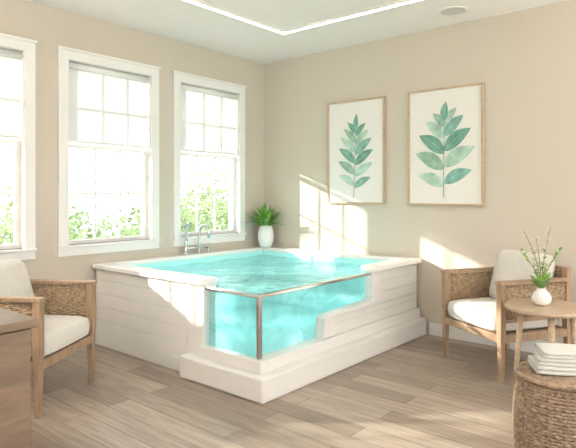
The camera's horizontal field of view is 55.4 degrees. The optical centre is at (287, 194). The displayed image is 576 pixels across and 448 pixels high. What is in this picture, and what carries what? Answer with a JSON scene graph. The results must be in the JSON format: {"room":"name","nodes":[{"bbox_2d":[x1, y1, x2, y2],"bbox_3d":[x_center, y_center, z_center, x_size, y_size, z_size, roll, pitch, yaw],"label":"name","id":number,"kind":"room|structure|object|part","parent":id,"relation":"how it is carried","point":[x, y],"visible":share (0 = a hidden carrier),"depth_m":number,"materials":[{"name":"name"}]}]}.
{"room":"spa room","nodes":[
{"label":"spa room","id":0,"kind":"room"},
{"bbox_2d":[0,0,263,332],"bbox_3d":[-2.434,-0.120,3.933,0.150,2.800,6.500,0,0,40],"label":"wall","id":1,"kind":"structure","parent":0,"point":[51,27],"depth_m":4.85,"materials":[{"name":"paint"}]},
{"bbox_2d":[0,46,23,249],"bbox_3d":[-2.380,-0.350,3.998,0.149,1.560,0.840,0,0,40],"label":"window","id":2,"kind":"structure","parent":1,"relation":"in","point":[10,68],"depth_m":4.26,"materials":[{"name":"glass"}]},
{"bbox_3d":[-2.389,-0.350,4.006,0.065,1.536,0.816,0,0,40],"label":"sash","id":3,"kind":"part","parent":2,"relation":"part of","materials":[{"name":"white wood"}]},
{"bbox_2d":[0,134,20,138],"bbox_3d":[-2.346,-0.450,3.970,0.014,0.020,0.808,0,0,40],"label":"bar","id":4,"kind":"object","parent":2,"relation":"attached to","point":[1,135],"visible":1,"depth_m":4.21,"materials":[{"name":"white wood"}]},
{"bbox_2d":[0,49,22,59],"bbox_3d":[-2.349,-1.083,3.972,0.055,0.055,0.812,0,0,40],"label":"roller","id":5,"kind":"object","parent":2,"relation":"attached to","point":[5,53],"visible":1,"depth_m":4.20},
{"bbox_2d":[0,36,35,260],"bbox_3d":[-2.314,-0.350,3.943,0.022,1.710,0.990,0,0,40],"label":"window frame","id":6,"kind":"structure","parent":1,"relation":"attached to","point":[29,48],"depth_m":4.28,"materials":[{"name":"white wood"}]},
{"bbox_2d":[0,248,36,253],"bbox_3d":[-2.345,0.429,3.969,0.140,0.022,1.000,0,0,40],"label":"sill","id":7,"kind":"structure","parent":1,"relation":"attached to","point":[17,249],"depth_m":4.20,"materials":[{"name":"white wood"}]},
{"bbox_2d":[0,33,37,43],"bbox_3d":[-2.308,-1.204,3.938,0.034,0.022,1.010,0,0,40],"label":"crown molding","id":8,"kind":"structure","parent":1,"relation":"attached to","point":[1,34],"depth_m":4.20,"materials":[{"name":"white wood"}]},
{"bbox_2d":[58,48,158,256],"bbox_3d":[-1.552,-0.350,4.844,0.022,1.710,0.990,0,0,40],"label":"window frame","id":9,"kind":"structure","parent":1,"relation":"attached to","point":[64,56],"depth_m":4.59,"materials":[{"name":"white wood"}]},
{"bbox_2d":[57,239,160,248],"bbox_3d":[-1.583,0.429,4.870,0.140,0.022,1.000,0,0,40],"label":"sill","id":10,"kind":"structure","parent":1,"relation":"attached to","point":[141,240],"depth_m":4.79,"materials":[{"name":"white wood"}]},
{"bbox_2d":[57,45,160,69],"bbox_3d":[-1.547,-1.204,4.839,0.034,0.022,1.010,0,0,40],"label":"crown molding","id":11,"kind":"structure","parent":1,"relation":"attached to","point":[58,46],"depth_m":4.77,"materials":[{"name":"white wood"}]},
{"bbox_2d":[69,60,150,244],"bbox_3d":[-1.618,-0.350,4.900,0.149,1.560,0.840,0,0,40],"label":"window","id":12,"kind":"structure","parent":1,"relation":"in","point":[102,108],"depth_m":4.91,"materials":[{"name":"glass"}]},
{"bbox_3d":[-1.627,-0.350,4.907,0.065,1.536,0.816,0,0,40],"label":"sash","id":13,"kind":"part","parent":12,"relation":"part of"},
{"bbox_2d":[69,140,147,147],"bbox_3d":[-1.584,-0.450,4.871,0.014,0.020,0.808,0,0,40],"label":"bar","id":14,"kind":"object","parent":12,"relation":"attached to","point":[70,141],"visible":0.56,"depth_m":4.84,"materials":[{"name":"white wood"}]},
{"bbox_2d":[69,62,149,82],"bbox_3d":[-1.587,-1.083,4.874,0.055,0.055,0.812,0,0,40],"label":"roller","id":15,"kind":"object","parent":12,"relation":"attached to","point":[74,66],"visible":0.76,"depth_m":4.84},
{"bbox_2d":[173,73,244,246],"bbox_3d":[-0.802,-0.350,5.732,0.022,1.710,0.985,0,0,40],"label":"window frame","id":16,"kind":"structure","parent":1,"relation":"attached to","point":[177,78],"depth_m":5.52,"materials":[{"name":"white wood"}]},
{"bbox_2d":[172,70,246,87],"bbox_3d":[-0.796,-1.204,5.727,0.034,0.022,1.005,0,0,40],"label":"crown molding","id":17,"kind":"structure","parent":1,"relation":"attached to","point":[173,71],"depth_m":5.66,"materials":[{"name":"white wood"}]},
{"bbox_2d":[172,233,246,239],"bbox_3d":[-0.833,0.429,5.758,0.140,0.022,0.995,0,0,40],"label":"sill","id":18,"kind":"structure","parent":1,"relation":"attached to","point":[224,234],"depth_m":5.71,"materials":[{"name":"white wood"}]},
{"bbox_2d":[181,82,238,236],"bbox_3d":[-0.868,-0.350,5.788,0.149,1.560,0.835,0,0,40],"label":"window","id":19,"kind":"structure","parent":1,"relation":"in","point":[208,122],"depth_m":5.83,"materials":[{"name":"glass"}]},
{"bbox_3d":[-0.877,-0.350,5.795,0.065,1.536,0.811,0,0,40],"label":"sash","id":20,"kind":"part","parent":19,"relation":"part of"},
{"bbox_2d":[181,149,235,154],"bbox_3d":[-0.834,-0.450,5.759,0.014,0.020,0.803,0,0,40],"label":"bar","id":21,"kind":"object","parent":19,"relation":"attached to","point":[187,150],"visible":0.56,"depth_m":5.74,"materials":[{"name":"white wood"}]},
{"bbox_2d":[181,84,237,99],"bbox_3d":[-0.837,-1.083,5.761,0.055,0.055,0.807,0,0,40],"label":"roller","id":22,"kind":"object","parent":19,"relation":"attached to","point":[183,87],"visible":0.76,"depth_m":5.73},
{"bbox_2d":[31,334,532,447],"bbox_3d":[0.108,1.320,1.883,6.420,0.080,6.650,0,0,40],"label":"floor","id":23,"kind":"structure","parent":0,"point":[406,395],"depth_m":3.32,"materials":[{"name":"brown wood"}]},
{"bbox_2d":[0,307,37,447],"bbox_3d":[-1.673,0.905,2.119,0.655,0.750,1.130,0,0,40],"label":"base cabinet","id":24,"kind":"object","parent":23,"relation":"on","point":[15,331],"visible":1,"depth_m":2.29,"materials":[{"name":"brown wood"}]},
{"bbox_3d":[-1.276,0.883,2.137,0.018,0.623,0.539,0,0,40],"label":"cabinet door","id":25,"kind":"part","parent":24,"relation":"part of","materials":[{"name":"brown wood"}]},
{"bbox_2d":[0,259,96,418],"bbox_3d":[-1.683,0.856,3.493,0.644,0.847,0.680,0,0,7],"label":"wicker armchair","id":26,"kind":"object","parent":23,"relation":"on","point":[62,330],"visible":0.79,"depth_m":3.56,"materials":[{"name":"brown wood"}]},
{"bbox_2d":[0,259,33,315],"bbox_3d":[-1.844,0.640,3.514,0.170,0.430,0.550,-16,-2,7],"label":"cushion","id":27,"kind":"object","parent":26,"relation":"on","point":[15,280],"depth_m":3.58,"materials":[{"name":"beige fabric"}]},
{"bbox_2d":[31,315,89,356],"bbox_3d":[-1.661,0.885,3.490,0.600,0.150,0.560,0,0,7],"label":"seat cushion","id":28,"kind":"object","parent":26,"relation":"on","point":[62,334],"depth_m":3.45,"materials":[{"name":"beige fabric"}]},
{"bbox_2d":[92,222,425,403],"bbox_3d":[-0.217,0.772,4.845,2.040,1.017,2.225,0,0,40],"label":"tub","id":29,"kind":"object","parent":23,"relation":"on","point":[257,324],"visible":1,"depth_m":4.14,"materials":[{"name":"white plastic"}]},
{"bbox_3d":[-0.616,0.902,3.893,0.180,0.555,0.115,0,0,40],"label":"corner post","id":30,"kind":"part","parent":29,"relation":"part of","materials":[{"name":"white wood"}]},
{"bbox_3d":[-0.841,0.441,5.480,0.144,0.298,0.026,0,0,31],"label":"spout","id":31,"kind":"part","parent":29,"relation":"part of","materials":[{"name":"silver metal"}]},
{"bbox_2d":[132,250,381,286],"bbox_3d":[-0.245,0.900,4.870,1.784,0.560,1.983,0,0,40],"label":"water surface","id":32,"kind":"object","parent":29,"relation":"in","point":[238,268],"depth_m":5.02,"materials":[{"name":"teal liquid"}]},
{"bbox_2d":[245,203,283,247],"bbox_3d":[-0.237,0.332,5.975,0.495,0.505,0.499,0,0,40],"label":"potted plant","id":33,"kind":"object","parent":29,"relation":"on","point":[265,232],"visible":1,"depth_m":6.04,"materials":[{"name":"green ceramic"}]},
{"bbox_3d":[0.058,0.840,4.144,0.525,0.409,1.360,0,0,40],"label":"chrome rail","id":34,"kind":"part","parent":29,"relation":"part of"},
{"bbox_3d":[0.507,0.834,4.270,0.032,0.417,0.809,0,0,40],"label":"stepped trim","id":35,"kind":"part","parent":29,"relation":"part of","materials":[{"name":"white wood"}]},
{"bbox_2d":[440,249,571,383],"bbox_3d":[1.621,0.856,4.122,0.644,0.847,0.680,0,0,-20],"label":"wicker armchair","id":36,"kind":"object","parent":23,"relation":"on","point":[485,315],"visible":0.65,"depth_m":3.97,"materials":[{"name":"brown wood"}]},
{"bbox_2d":[448,297,558,331],"bbox_3d":[1.601,0.885,4.114,0.600,0.150,0.560,0,0,-20],"label":"seat cushion","id":37,"kind":"object","parent":36,"relation":"on","point":[477,314],"depth_m":3.97,"materials":[{"name":"beige fabric"}]},
{"bbox_2d":[489,249,554,297],"bbox_3d":[1.775,0.640,4.177,0.170,0.430,0.550,17,-6,-19],"label":"cushion","id":38,"kind":"object","parent":36,"relation":"on","point":[509,264],"depth_m":4.16,"materials":[{"name":"beige fabric"}]},
{"bbox_2d":[504,298,575,388],"bbox_3d":[1.640,0.989,3.456,0.512,0.584,0.512,0,0,40],"label":"round side table","id":39,"kind":"object","parent":23,"relation":"on","point":[560,309],"visible":0.8,"depth_m":3.43,"materials":[{"name":"brown wood"}]},
{"bbox_2d":[520,224,562,305],"bbox_3d":[1.602,0.440,3.483,0.246,0.512,0.206,0,0,-40],"label":"vase","id":40,"kind":"object","parent":39,"relation":"on","point":[541,296],"visible":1,"depth_m":3.46,"materials":[{"name":"white ceramic"}]},
{"bbox_2d":[512,360,575,447],"bbox_3d":[1.315,1.059,2.630,0.448,0.435,0.448,0,0,-27],"label":"wicker basket","id":41,"kind":"object","parent":23,"relation":"on","point":[544,406],"visible":0.84,"depth_m":2.50,"materials":[{"name":"brown wicker"}]},
{"bbox_2d":[528,343,575,375],"bbox_3d":[1.322,0.789,2.637,0.280,0.106,0.210,0,0,15],"label":"folded towels","id":42,"kind":"object","parent":41,"relation":"on","point":[559,359],"visible":1,"depth_m":2.57,"materials":[{"name":"white fabric"}]},
{"bbox_2d":[27,0,567,63],"bbox_3d":[0.063,-1.570,1.823,6.710,0.100,6.800,0,0,40],"label":"ceiling","id":43,"kind":"structure","parent":0,"point":[177,20],"depth_m":4.72,"materials":[{"name":"paint"}]},
{"bbox_2d":[185,0,417,33],"bbox_3d":[0.082,-1.516,2.023,4.240,0.005,4.630,0,0,40],"label":"led strip","id":44,"kind":"object","parent":43,"relation":"attached to","point":[185,0],"visible":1,"depth_m":4.65,"materials":[{"name":"white plastic"}]},
{"bbox_2d":[179,0,425,35],"bbox_3d":[0.082,-1.514,2.026,4.285,0.012,4.675,0,0,40],"label":"trim","id":45,"kind":"structure","parent":43,"relation":"attached to","point":[197,1],"depth_m":4.62,"materials":[{"name":"paint"}]},
{"bbox_2d":[436,6,468,16],"bbox_3d":[1.359,-1.514,4.525,0.260,0.009,0.260,0,0,40],"label":"ceiling speaker","id":46,"kind":"object","parent":43,"relation":"in","point":[450,11],"depth_m":4.52},
{"bbox_2d":[264,0,575,343],"bbox_3d":[2.213,-0.120,4.359,6.700,2.800,0.150,0,0,40],"label":"wall","id":47,"kind":"structure","parent":0,"point":[525,60],"depth_m":4.94,"materials":[{"name":"paint"}]},
{"bbox_2d":[327,96,385,203],"bbox_3d":[0.679,-0.436,5.534,0.680,1.052,0.032,0,0,40],"label":"framed botanical print","id":48,"kind":"object","parent":47,"relation":"attached to","point":[356,129],"visible":1,"depth_m":5.52,"materials":[{"name":"paper"}]},
{"bbox_2d":[407,82,483,205],"bbox_3d":[1.403,-0.436,4.922,0.715,1.062,0.032,0,0,40],"label":"framed botanical print","id":49,"kind":"object","parent":47,"relation":"attached to","point":[445,125],"visible":1,"depth_m":4.91,"materials":[{"name":"paper"}]},
{"bbox_2d":[429,323,547,352],"bbox_3d":[2.950,1.225,3.627,4.330,0.110,0.016,0,0,40],"label":"baseboard","id":50,"kind":"structure","parent":47,"relation":"attached to","point":[435,329],"depth_m":4.77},
{"label":"outside","id":51,"kind":"structure","parent":0,"visible":0},
{"bbox_2d":[3,234,116,243],"bbox_3d":[-2.216,1.705,4.076,32.000,0.150,22.000,0,0,40],"label":"lawn","id":52,"kind":"structure","parent":51,"point":[106,234],"depth_m":21.53,"materials":[{"name":"green plant"}]},
{"bbox_2d":[0,200,116,244],"bbox_3d":[-3.590,0.851,7.798,2.176,1.556,2.652,0,0,40],"label":"shrub","id":53,"kind":"object","parent":52,"relation":"on","point":[80,236],"visible":0.04,"depth_m":7.78,"materials":[{"name":"green plant"}]},
{"bbox_2d":[0,178,123,243],"bbox_3d":[-4.415,0.639,9.488,2.749,1.980,3.654,0,0,40],"label":"shrub","id":54,"kind":"object","parent":52,"relation":"on","point":[80,223],"visible":0.12,"depth_m":9.64,"materials":[{"name":"green plant"}]},
{"bbox_2d":[85,186,226,238],"bbox_3d":[-2.204,0.721,9.070,2.112,1.817,2.892,0,0,40],"label":"shrub","id":55,"kind":"object","parent":52,"relation":"on","point":[124,231],"visible":0.1,"depth_m":8.96,"materials":[{"name":"green plant"}]},
{"bbox_2d":[135,163,228,235],"bbox_3d":[-1.640,0.486,11.262,2.501,2.286,3.232,0,0,40],"label":"shrub","id":56,"kind":"object","parent":52,"relation":"on","point":[205,198],"visible":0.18,"depth_m":10.99,"materials":[{"name":"green plant"}]},
{"bbox_2d":[181,158,228,230],"bbox_3d":[-1.635,0.328,13.398,3.100,2.602,3.921,0,0,40],"label":"shrub","id":57,"kind":"object","parent":52,"relation":"on","point":[212,182],"visible":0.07,"depth_m":13.11,"materials":[{"name":"green plant"}]}
]}

